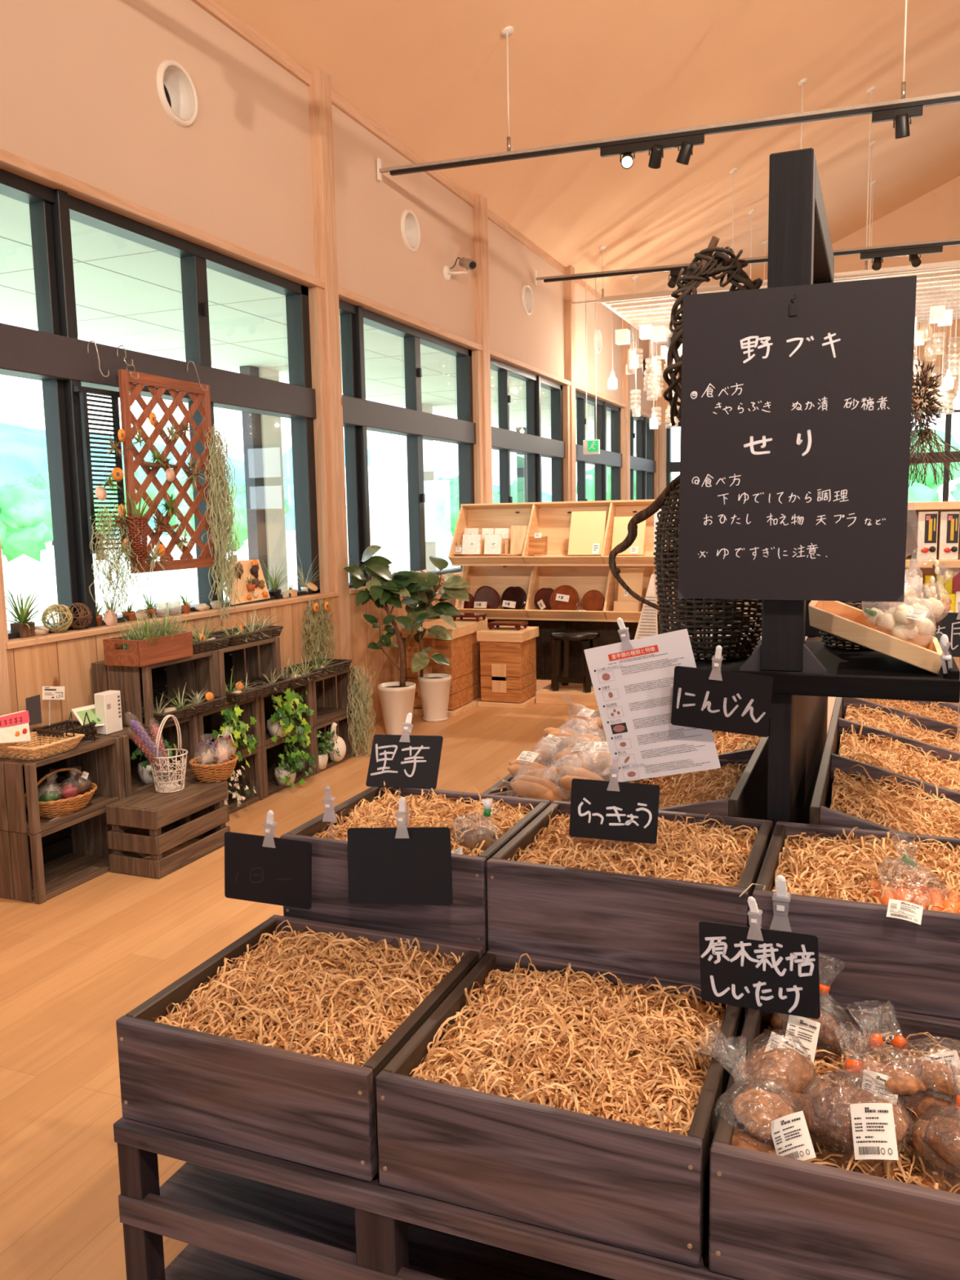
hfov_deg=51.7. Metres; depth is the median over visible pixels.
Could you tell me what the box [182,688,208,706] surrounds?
air plant
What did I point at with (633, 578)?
tray
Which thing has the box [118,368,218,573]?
lattice panel
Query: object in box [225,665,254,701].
air plant
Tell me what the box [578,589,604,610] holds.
lacquer tray
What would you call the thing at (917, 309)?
glass pendant
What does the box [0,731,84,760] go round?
wicker tray
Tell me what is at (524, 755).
print
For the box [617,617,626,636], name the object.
clip
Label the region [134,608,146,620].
stone
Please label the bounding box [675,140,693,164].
spot lamp
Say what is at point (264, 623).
air plant
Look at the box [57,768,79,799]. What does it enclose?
packet
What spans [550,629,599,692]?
stool
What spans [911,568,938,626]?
twig
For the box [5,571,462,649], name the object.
trim
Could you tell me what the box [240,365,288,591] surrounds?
post
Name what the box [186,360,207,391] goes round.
s-hook
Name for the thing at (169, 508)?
air plant
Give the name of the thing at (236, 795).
variegated plant
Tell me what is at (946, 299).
glass pendant
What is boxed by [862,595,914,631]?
bag
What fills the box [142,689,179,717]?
air plant
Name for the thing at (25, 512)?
tree
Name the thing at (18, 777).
wooden crate
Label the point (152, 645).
planter box
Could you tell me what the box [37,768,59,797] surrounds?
packet
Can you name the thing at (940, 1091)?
bag
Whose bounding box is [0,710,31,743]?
pouch
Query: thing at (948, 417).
window
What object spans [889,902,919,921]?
print
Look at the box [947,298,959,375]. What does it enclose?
glass pendant
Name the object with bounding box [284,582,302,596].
plant pot
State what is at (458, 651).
wooden cabinet
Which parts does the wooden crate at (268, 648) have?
post, post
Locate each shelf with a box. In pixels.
[448,498,678,706]
[689,633,959,702]
[904,501,959,705]
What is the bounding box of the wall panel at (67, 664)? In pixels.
[6,579,457,863]
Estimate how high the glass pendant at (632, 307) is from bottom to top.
0.606 m
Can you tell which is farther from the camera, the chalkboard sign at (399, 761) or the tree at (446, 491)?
the tree at (446, 491)
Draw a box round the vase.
[107,489,163,559]
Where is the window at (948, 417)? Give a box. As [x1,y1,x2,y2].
[910,408,959,501]
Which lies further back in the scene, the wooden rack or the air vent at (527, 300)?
the air vent at (527, 300)
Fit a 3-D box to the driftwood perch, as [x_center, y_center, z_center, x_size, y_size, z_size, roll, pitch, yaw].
[-1.596,-0.872,4.943,0.028,0.033,0.252,2,8,22]
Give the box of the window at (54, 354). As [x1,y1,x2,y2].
[0,168,319,639]
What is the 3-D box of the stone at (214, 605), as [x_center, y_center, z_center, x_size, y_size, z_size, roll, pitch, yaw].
[-1.491,-0.196,5.594,0.061,0.055,0.075,2,8,22]
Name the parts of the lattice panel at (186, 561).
frame rail, frame rail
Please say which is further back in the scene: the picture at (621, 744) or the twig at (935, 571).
the twig at (935, 571)
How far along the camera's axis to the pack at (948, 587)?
7.01 m
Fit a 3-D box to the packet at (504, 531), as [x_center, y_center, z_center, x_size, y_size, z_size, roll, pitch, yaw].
[0.181,-0.889,8.299,0.127,0.096,0.039,2,8,22]
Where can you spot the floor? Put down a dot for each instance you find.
(74, 962)
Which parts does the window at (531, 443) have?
transom rail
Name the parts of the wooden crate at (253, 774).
post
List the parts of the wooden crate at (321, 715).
post, post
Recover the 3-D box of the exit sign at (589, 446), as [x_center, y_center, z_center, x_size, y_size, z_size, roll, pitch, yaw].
[1.340,-3.322,11.954,0.200,2.129,0.058,2,8,22]
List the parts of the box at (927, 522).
dark panel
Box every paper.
[154,920,465,1066]
[312,781,533,856]
[409,953,728,1135]
[499,730,761,792]
[507,808,758,887]
[510,759,747,808]
[557,733,607,752]
[761,1018,959,1192]
[772,826,959,913]
[830,764,959,838]
[838,721,959,791]
[844,703,959,752]
[858,697,959,727]
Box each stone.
[35,625,49,635]
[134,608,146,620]
[162,706,176,713]
[194,603,209,611]
[209,600,222,608]
[230,689,242,693]
[282,592,289,598]
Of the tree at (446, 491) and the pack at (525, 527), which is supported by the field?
the tree at (446, 491)
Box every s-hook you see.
[87,340,109,377]
[116,345,133,366]
[126,363,138,379]
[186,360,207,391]
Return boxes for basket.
[24,767,97,818]
[32,720,96,745]
[149,714,187,792]
[188,753,238,782]
[608,474,762,660]
[819,600,893,649]
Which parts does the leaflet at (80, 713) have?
green panel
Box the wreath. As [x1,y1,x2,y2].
[662,235,763,426]
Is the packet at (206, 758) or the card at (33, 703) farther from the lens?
the packet at (206, 758)
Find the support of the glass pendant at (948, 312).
hanging from the grid
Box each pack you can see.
[125,712,173,777]
[127,728,172,778]
[147,717,171,777]
[510,525,516,554]
[515,525,523,554]
[521,525,527,554]
[924,574,944,598]
[933,593,955,612]
[943,569,953,593]
[952,571,959,594]
[955,591,959,613]
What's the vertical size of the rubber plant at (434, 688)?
1.214 m
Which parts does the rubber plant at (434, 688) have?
pot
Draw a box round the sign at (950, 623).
[928,612,959,657]
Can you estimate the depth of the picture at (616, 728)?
2.14 m
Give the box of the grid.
[572,85,959,344]
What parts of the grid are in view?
rod, rod, rod, rod, frame, rod, rod, rod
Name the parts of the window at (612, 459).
transom rail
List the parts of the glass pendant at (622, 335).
lamp shade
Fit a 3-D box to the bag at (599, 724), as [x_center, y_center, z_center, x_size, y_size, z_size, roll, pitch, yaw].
[0.488,0.291,3.485,0.223,0.122,0.145,2,8,22]
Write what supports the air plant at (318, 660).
in the tray at (340, 664)
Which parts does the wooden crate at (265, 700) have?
post, post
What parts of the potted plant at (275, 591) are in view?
pot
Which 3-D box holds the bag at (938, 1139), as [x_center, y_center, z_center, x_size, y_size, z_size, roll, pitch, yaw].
[0.610,0.638,1.275,0.127,0.167,0.159,0,7,8]
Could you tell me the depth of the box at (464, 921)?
1.96 m
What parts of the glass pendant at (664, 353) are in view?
lamp shade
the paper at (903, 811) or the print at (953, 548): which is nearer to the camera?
the paper at (903, 811)
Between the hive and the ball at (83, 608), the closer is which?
the ball at (83, 608)
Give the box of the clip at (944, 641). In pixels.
[938,634,952,672]
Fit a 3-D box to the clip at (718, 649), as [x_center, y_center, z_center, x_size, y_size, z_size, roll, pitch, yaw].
[0.472,0.045,1.984,0.028,0.074,0.026,2,8,22]
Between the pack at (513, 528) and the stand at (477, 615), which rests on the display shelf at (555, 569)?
the pack at (513, 528)
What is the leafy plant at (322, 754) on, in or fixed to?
in the wooden crate at (341, 722)
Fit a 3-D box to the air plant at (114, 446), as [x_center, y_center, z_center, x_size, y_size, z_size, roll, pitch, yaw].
[-1.709,-0.920,4.643,0.159,0.158,0.136,2,8,22]
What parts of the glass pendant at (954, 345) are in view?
glass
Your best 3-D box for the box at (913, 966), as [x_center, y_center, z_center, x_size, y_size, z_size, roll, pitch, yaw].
[0.754,0.497,1.775,0.472,0.185,0.418,2,8,22]
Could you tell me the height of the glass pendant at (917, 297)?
1.016 m
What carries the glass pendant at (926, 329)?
hanging from the grid
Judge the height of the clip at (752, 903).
0.150 m
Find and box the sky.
[0,422,551,537]
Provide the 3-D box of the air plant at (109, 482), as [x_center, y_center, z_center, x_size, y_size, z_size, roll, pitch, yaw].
[-1.720,-0.753,4.597,0.144,0.158,0.160,2,8,22]
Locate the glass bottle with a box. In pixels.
[904,562,922,596]
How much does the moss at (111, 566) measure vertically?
0.558 m
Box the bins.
[482,697,959,833]
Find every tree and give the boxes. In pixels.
[0,478,53,562]
[1,470,53,545]
[44,470,157,559]
[162,474,194,536]
[189,492,248,560]
[227,481,291,513]
[434,475,499,537]
[494,479,517,502]
[576,467,673,506]
[907,427,959,502]
[949,482,959,501]
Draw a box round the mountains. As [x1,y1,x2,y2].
[174,440,401,480]
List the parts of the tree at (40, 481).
crown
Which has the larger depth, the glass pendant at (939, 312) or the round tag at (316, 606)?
the glass pendant at (939, 312)
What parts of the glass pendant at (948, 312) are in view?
lamp shade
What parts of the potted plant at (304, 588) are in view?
pot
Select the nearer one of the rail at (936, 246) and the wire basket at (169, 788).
the wire basket at (169, 788)
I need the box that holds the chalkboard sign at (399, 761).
[365,734,443,789]
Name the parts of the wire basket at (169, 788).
handle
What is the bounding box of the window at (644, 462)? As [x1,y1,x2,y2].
[630,411,655,506]
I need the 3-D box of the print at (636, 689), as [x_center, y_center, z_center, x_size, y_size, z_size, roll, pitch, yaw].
[0.367,0.156,2.101,0.240,0.265,0.019,2,8,22]
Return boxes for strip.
[653,508,661,555]
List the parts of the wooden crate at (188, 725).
post, post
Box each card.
[25,694,41,725]
[42,686,64,723]
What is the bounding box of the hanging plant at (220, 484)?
[201,423,244,622]
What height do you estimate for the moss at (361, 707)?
0.581 m
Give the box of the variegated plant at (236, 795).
[224,765,256,806]
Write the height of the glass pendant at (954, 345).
0.901 m
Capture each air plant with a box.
[96,461,127,493]
[102,426,126,459]
[109,502,131,530]
[115,531,136,559]
[127,421,153,449]
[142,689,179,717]
[143,537,172,576]
[147,438,166,465]
[147,506,179,535]
[151,413,185,444]
[152,489,192,519]
[157,684,201,713]
[158,443,176,468]
[168,522,200,554]
[176,409,197,439]
[178,455,215,492]
[180,448,200,476]
[182,621,226,644]
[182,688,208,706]
[191,617,227,640]
[217,622,253,643]
[223,621,259,641]
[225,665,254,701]
[229,672,261,691]
[235,609,271,639]
[243,608,288,637]
[253,668,285,690]
[259,657,302,685]
[281,662,310,680]
[284,655,325,679]
[307,646,338,668]
[308,654,339,675]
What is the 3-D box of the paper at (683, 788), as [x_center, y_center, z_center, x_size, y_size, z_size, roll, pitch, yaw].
[0.280,0.443,2.499,0.719,0.294,0.456,2,8,22]
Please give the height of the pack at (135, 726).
0.341 m
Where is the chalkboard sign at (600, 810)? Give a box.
[568,777,659,844]
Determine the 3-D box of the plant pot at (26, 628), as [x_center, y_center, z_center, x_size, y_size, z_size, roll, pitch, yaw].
[-1.985,-0.152,4.388,0.400,0.267,0.361,1,7,13]
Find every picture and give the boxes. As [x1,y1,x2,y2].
[602,673,609,680]
[608,692,613,697]
[613,724,625,732]
[619,742,626,746]
[624,755,629,763]
[627,771,635,777]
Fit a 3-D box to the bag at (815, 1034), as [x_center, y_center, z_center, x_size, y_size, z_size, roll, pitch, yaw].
[0.523,0.600,1.545,0.123,0.193,0.170,0,7,9]
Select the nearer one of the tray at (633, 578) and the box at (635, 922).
the box at (635, 922)
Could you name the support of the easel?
on the wooden crate at (18, 777)
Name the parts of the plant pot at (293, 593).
pot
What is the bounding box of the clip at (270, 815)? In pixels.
[265,809,274,832]
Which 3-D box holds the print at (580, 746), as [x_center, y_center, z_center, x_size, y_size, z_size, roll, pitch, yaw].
[0.293,0.313,2.896,0.029,0.026,0.050,-7,10,-41]
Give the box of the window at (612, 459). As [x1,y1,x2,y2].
[575,391,622,506]
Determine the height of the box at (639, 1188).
0.170 m
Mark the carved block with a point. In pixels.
(537, 545)
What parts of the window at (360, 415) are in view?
transom rail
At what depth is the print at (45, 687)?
4.28 m
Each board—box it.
[222,559,270,604]
[567,511,606,555]
[677,275,916,601]
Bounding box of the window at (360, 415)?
[338,299,475,588]
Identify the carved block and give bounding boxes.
[528,533,547,555]
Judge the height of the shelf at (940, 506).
1.539 m
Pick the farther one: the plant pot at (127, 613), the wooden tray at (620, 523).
the wooden tray at (620, 523)
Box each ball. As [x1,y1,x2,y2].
[41,604,72,632]
[63,602,92,629]
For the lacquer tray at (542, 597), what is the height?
0.180 m
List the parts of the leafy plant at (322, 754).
pot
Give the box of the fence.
[2,532,453,622]
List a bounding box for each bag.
[451,798,500,855]
[496,767,568,803]
[506,746,555,782]
[530,733,596,766]
[536,735,612,773]
[542,754,582,786]
[543,718,589,749]
[555,749,613,800]
[563,696,605,737]
[572,720,606,752]
[582,738,614,773]
[588,713,604,736]
[634,573,657,639]
[694,1019,828,1112]
[706,1035,819,1160]
[770,956,857,1077]
[796,1024,913,1182]
[844,1001,927,1158]
[858,1000,959,1121]
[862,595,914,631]
[870,836,959,924]
[883,550,932,605]
[888,596,936,644]
[900,562,959,621]
[905,1060,959,1194]
[906,494,923,555]
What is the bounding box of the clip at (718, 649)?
[714,645,722,666]
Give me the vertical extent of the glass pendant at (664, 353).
0.429 m
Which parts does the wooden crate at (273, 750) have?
post, post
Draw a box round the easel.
[65,711,98,741]
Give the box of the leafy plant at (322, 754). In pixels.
[316,727,341,769]
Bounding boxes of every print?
[0,716,22,725]
[22,728,26,733]
[44,687,62,697]
[106,695,120,717]
[131,722,165,766]
[135,737,164,771]
[150,727,166,756]
[518,751,535,759]
[543,736,558,743]
[572,742,588,751]
[595,742,608,751]
[600,653,709,773]
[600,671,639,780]
[768,1040,804,1053]
[773,1117,809,1158]
[788,1019,817,1059]
[853,1106,892,1155]
[864,1075,892,1097]
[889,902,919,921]
[906,609,923,619]
[920,546,929,553]
[925,515,930,519]
[928,518,932,540]
[928,546,935,552]
[930,1054,953,1062]
[933,518,935,530]
[943,547,951,552]
[944,604,951,612]
[945,598,951,604]
[948,515,952,519]
[950,518,954,540]
[951,546,957,551]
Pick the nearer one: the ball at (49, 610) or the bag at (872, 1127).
the bag at (872, 1127)
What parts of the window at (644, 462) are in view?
transom rail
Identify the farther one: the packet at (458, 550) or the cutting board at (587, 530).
the packet at (458, 550)
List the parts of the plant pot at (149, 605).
pot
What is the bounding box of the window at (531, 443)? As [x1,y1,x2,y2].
[489,357,564,507]
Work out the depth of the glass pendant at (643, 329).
12.01 m
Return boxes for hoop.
[154,504,178,534]
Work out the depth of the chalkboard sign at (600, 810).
1.90 m
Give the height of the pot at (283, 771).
0.090 m
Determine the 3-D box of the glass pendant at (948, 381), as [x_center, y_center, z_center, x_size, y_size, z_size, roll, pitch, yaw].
[4.943,-3.232,10.415,0.104,1.163,0.101,2,8,22]
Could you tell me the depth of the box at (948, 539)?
6.88 m
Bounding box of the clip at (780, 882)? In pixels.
[773,875,789,916]
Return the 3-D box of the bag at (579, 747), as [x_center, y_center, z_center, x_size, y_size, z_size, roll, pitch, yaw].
[0.275,0.350,2.934,0.232,0.121,0.120,2,8,22]
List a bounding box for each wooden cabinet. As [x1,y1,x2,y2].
[401,622,477,716]
[476,625,538,709]
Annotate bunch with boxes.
[908,357,959,487]
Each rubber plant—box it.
[342,545,432,734]
[400,555,469,721]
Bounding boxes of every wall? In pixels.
[0,0,655,415]
[642,176,959,606]
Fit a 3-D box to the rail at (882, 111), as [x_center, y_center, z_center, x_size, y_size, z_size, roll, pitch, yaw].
[3.857,-4.591,5.176,9.960,3.314,0.090,2,8,22]
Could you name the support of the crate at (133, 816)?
on the floor
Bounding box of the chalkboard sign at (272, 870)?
[224,831,311,909]
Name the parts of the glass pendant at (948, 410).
glass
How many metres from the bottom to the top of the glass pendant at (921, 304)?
1.054 m
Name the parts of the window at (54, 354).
transom rail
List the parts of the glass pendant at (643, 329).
lamp shade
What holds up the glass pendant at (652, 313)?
hanging from the grid
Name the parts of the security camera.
arm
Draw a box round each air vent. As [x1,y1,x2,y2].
[156,59,198,126]
[400,209,420,252]
[521,284,533,315]
[594,328,602,353]
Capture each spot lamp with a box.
[619,152,635,168]
[648,144,663,168]
[667,274,678,288]
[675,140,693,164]
[871,257,883,271]
[893,112,911,138]
[909,254,921,266]
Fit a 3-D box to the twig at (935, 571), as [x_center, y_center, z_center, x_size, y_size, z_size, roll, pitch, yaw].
[1.058,-0.110,2.302,0.022,0.151,0.060,1,7,15]
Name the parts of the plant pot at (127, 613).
pot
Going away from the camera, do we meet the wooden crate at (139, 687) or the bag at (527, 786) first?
the bag at (527, 786)
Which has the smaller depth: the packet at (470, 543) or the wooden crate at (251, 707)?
the wooden crate at (251, 707)
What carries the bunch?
on the display stand at (804, 673)
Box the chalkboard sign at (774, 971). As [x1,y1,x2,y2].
[698,920,820,1018]
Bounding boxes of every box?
[102,604,211,666]
[115,914,483,1182]
[280,786,551,954]
[375,947,745,1267]
[486,800,772,980]
[613,600,640,611]
[708,999,959,1279]
[751,821,959,1020]
[916,511,937,559]
[937,511,959,559]
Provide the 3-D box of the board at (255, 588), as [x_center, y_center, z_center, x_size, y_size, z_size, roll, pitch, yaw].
[-1.372,-0.347,5.833,0.117,0.247,0.399,2,8,22]
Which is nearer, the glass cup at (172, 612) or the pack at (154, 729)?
the pack at (154, 729)
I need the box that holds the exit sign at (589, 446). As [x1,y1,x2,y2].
[582,278,599,454]
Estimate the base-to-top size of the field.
0.100 m
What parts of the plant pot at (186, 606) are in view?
pot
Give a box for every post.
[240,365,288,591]
[422,404,436,571]
[515,426,527,508]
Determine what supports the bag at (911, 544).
hanging from the display stand at (804, 673)
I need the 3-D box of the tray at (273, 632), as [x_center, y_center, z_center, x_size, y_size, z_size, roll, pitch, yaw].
[-1.278,-0.026,5.330,0.228,0.055,0.468,2,8,22]
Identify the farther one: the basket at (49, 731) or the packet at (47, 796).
the basket at (49, 731)
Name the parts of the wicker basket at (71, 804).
handle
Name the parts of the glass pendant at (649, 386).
glass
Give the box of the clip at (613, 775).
[608,760,619,846]
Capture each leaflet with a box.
[71,704,103,726]
[583,628,720,782]
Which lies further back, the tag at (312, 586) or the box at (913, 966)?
the tag at (312, 586)
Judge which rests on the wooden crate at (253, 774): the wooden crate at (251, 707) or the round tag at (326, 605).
the wooden crate at (251, 707)
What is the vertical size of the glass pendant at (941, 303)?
1.173 m
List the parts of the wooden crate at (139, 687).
post, post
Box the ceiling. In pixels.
[216,0,959,297]
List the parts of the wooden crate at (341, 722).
post, post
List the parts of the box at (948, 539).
dark panel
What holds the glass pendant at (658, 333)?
hanging from the grid
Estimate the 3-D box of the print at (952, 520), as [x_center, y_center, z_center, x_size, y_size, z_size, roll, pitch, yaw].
[3.273,-0.765,6.865,0.020,0.150,0.006,2,8,22]
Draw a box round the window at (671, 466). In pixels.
[666,422,680,486]
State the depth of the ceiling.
8.64 m
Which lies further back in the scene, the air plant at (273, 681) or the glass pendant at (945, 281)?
the glass pendant at (945, 281)
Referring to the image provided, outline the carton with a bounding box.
[93,689,122,734]
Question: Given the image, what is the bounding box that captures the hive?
[428,617,487,702]
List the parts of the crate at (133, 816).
corner post, corner post, corner post, corner post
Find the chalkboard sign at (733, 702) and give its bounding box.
[671,666,773,737]
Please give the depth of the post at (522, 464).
17.82 m
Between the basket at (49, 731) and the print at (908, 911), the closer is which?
the print at (908, 911)
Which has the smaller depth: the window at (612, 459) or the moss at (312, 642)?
the moss at (312, 642)
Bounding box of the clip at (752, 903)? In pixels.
[747,896,759,925]
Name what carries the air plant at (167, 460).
on the driftwood perch
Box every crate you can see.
[0,734,125,835]
[0,806,113,903]
[81,714,199,797]
[86,773,196,854]
[91,650,219,728]
[105,776,230,879]
[174,696,261,758]
[179,636,281,706]
[223,680,313,746]
[226,727,315,798]
[226,747,263,813]
[278,666,355,727]
[280,711,357,773]
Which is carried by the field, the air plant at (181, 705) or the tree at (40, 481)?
the tree at (40, 481)
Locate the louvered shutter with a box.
[73,385,127,553]
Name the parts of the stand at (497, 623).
leg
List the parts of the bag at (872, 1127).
stem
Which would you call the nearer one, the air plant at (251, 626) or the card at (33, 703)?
the card at (33, 703)
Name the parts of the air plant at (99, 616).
pot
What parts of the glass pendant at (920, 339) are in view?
lamp shade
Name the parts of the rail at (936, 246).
rod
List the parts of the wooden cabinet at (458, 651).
lid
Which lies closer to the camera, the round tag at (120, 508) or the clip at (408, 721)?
the clip at (408, 721)
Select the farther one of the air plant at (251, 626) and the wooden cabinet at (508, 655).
the wooden cabinet at (508, 655)
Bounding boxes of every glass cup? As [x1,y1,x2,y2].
[153,602,168,617]
[165,600,180,615]
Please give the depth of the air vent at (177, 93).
5.26 m
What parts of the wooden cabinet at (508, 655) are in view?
lid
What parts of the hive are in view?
lid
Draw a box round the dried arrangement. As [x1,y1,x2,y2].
[411,568,427,573]
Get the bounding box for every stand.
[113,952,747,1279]
[451,613,486,621]
[487,620,528,630]
[689,147,959,833]
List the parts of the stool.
leg, leg, seat, leg, leg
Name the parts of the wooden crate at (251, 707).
post, post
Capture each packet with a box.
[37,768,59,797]
[38,775,62,806]
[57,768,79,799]
[66,771,91,794]
[195,738,218,764]
[210,727,234,763]
[212,733,233,764]
[453,544,462,554]
[462,534,481,554]
[463,528,478,534]
[481,528,493,538]
[484,534,502,554]
[494,528,509,538]
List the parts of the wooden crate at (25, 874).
post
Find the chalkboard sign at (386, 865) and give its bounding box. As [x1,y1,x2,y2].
[346,826,453,905]
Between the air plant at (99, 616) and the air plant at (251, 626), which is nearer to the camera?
the air plant at (99, 616)
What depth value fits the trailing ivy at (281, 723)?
5.50 m
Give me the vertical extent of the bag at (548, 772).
0.119 m
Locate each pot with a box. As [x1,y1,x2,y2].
[4,581,77,637]
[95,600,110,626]
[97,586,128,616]
[118,600,147,621]
[128,589,166,617]
[137,760,164,784]
[174,588,201,613]
[246,584,255,591]
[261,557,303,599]
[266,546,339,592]
[266,719,286,737]
[274,765,296,786]
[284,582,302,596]
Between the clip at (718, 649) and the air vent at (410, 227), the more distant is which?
the air vent at (410, 227)
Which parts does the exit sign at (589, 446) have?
green panel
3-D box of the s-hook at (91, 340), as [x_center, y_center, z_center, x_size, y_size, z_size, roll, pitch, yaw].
[-1.782,-1.311,4.620,0.090,0.165,0.031,-3,8,-18]
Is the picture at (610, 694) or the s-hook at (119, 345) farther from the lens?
the s-hook at (119, 345)
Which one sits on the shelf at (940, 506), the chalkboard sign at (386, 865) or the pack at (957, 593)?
the pack at (957, 593)
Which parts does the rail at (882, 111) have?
rod, rod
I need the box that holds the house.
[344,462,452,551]
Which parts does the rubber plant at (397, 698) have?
pot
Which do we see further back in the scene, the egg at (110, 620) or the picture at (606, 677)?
the egg at (110, 620)
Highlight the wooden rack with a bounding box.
[457,537,510,554]
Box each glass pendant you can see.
[608,351,614,389]
[615,302,630,345]
[627,306,634,359]
[629,311,638,368]
[630,315,640,408]
[631,319,638,417]
[632,322,643,367]
[639,314,652,339]
[644,300,654,391]
[644,304,656,378]
[646,380,657,400]
[648,313,657,388]
[649,342,660,389]
[651,304,666,342]
[651,341,662,373]
[656,341,661,379]
[661,328,668,359]
[667,298,669,376]
[677,343,682,355]
[914,297,922,382]
[914,302,924,346]
[914,309,921,373]
[914,316,916,333]
[916,291,927,342]
[918,304,923,395]
[918,328,929,417]
[924,284,929,340]
[926,291,937,405]
[928,271,937,360]
[928,323,940,385]
[929,283,945,323]
[932,285,945,355]
[932,302,944,400]
[934,280,948,408]
[937,294,952,326]
[937,298,949,401]
[937,325,949,412]
[942,295,955,414]
[944,275,953,389]
[947,269,959,360]
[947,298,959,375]
[948,310,959,382]
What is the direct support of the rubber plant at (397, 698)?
on the floor
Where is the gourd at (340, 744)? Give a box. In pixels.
[326,722,346,761]
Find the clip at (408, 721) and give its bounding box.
[404,712,412,729]
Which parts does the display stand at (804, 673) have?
post, post, spine panel, post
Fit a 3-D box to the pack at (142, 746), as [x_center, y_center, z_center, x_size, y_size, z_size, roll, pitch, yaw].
[-1.460,0.499,4.383,0.054,0.272,0.210,4,9,35]
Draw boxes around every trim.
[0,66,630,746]
[0,148,660,421]
[0,286,659,641]
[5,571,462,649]
[191,0,601,299]
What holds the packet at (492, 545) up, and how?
in the wooden rack
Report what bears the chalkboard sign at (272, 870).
attached to the clip at (270, 815)
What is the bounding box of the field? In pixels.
[1,530,460,630]
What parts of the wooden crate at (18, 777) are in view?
post, post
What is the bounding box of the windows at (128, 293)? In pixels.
[0,194,680,453]
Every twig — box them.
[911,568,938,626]
[923,585,938,629]
[929,560,941,626]
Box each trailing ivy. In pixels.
[131,738,177,784]
[211,703,259,766]
[266,687,313,770]
[274,737,315,787]
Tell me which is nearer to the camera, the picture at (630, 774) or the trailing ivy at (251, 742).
the picture at (630, 774)
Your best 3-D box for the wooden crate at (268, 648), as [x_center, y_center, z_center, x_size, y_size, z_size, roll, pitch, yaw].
[-1.355,0.155,5.298,0.329,0.288,0.543,2,8,22]
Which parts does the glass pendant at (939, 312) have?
lamp shade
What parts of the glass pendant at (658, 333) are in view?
lamp shade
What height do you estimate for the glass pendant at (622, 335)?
0.455 m
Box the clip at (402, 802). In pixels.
[395,796,409,824]
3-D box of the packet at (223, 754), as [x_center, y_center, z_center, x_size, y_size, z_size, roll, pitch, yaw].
[-1.211,0.508,4.641,0.091,0.188,0.111,-5,8,-29]
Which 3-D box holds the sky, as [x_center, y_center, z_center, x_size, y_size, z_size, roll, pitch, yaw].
[-80.702,-20.333,122.402,52.000,17.042,490.000,2,8,22]
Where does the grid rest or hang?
hanging from the ceiling
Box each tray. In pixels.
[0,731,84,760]
[125,693,226,724]
[191,635,231,653]
[203,625,283,645]
[225,676,290,702]
[281,669,322,687]
[284,657,351,677]
[461,592,473,608]
[473,585,500,608]
[501,586,526,609]
[533,587,554,609]
[550,585,578,610]
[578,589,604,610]
[611,516,646,555]
[617,568,644,603]
[808,600,944,674]
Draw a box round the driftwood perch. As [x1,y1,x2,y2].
[140,461,177,468]
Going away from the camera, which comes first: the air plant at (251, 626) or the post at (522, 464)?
the air plant at (251, 626)
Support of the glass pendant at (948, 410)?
hanging from the grid
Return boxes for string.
[739,883,765,905]
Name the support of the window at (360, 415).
in the wall at (80, 100)
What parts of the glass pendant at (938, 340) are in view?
glass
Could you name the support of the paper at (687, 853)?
on the box at (635, 922)
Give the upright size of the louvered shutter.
0.765 m
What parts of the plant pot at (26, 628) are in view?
pot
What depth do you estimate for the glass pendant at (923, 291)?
10.72 m
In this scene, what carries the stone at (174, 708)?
in the tray at (220, 700)
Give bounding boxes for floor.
[0,603,896,1279]
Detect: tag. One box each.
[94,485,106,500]
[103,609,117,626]
[111,467,123,480]
[117,428,125,442]
[117,504,125,517]
[123,537,134,549]
[149,412,156,425]
[154,543,165,556]
[165,467,174,481]
[197,633,205,641]
[204,692,213,701]
[235,681,244,690]
[306,582,317,591]
[313,603,319,612]
[324,601,329,610]
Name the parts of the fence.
post, post, post, rail, rail, post, post, post, post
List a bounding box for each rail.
[377,0,959,181]
[534,78,959,285]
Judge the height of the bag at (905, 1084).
0.173 m
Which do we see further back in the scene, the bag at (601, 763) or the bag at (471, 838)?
the bag at (601, 763)
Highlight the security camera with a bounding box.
[443,257,476,280]
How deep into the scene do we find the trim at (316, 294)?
6.61 m
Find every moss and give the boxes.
[88,502,147,622]
[299,599,331,662]
[313,596,339,658]
[346,665,375,756]
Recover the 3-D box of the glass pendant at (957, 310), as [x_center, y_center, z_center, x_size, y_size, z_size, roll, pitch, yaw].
[5.742,-3.572,11.948,0.132,0.900,0.132,2,8,22]
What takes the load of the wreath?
attached to the display stand at (804, 673)

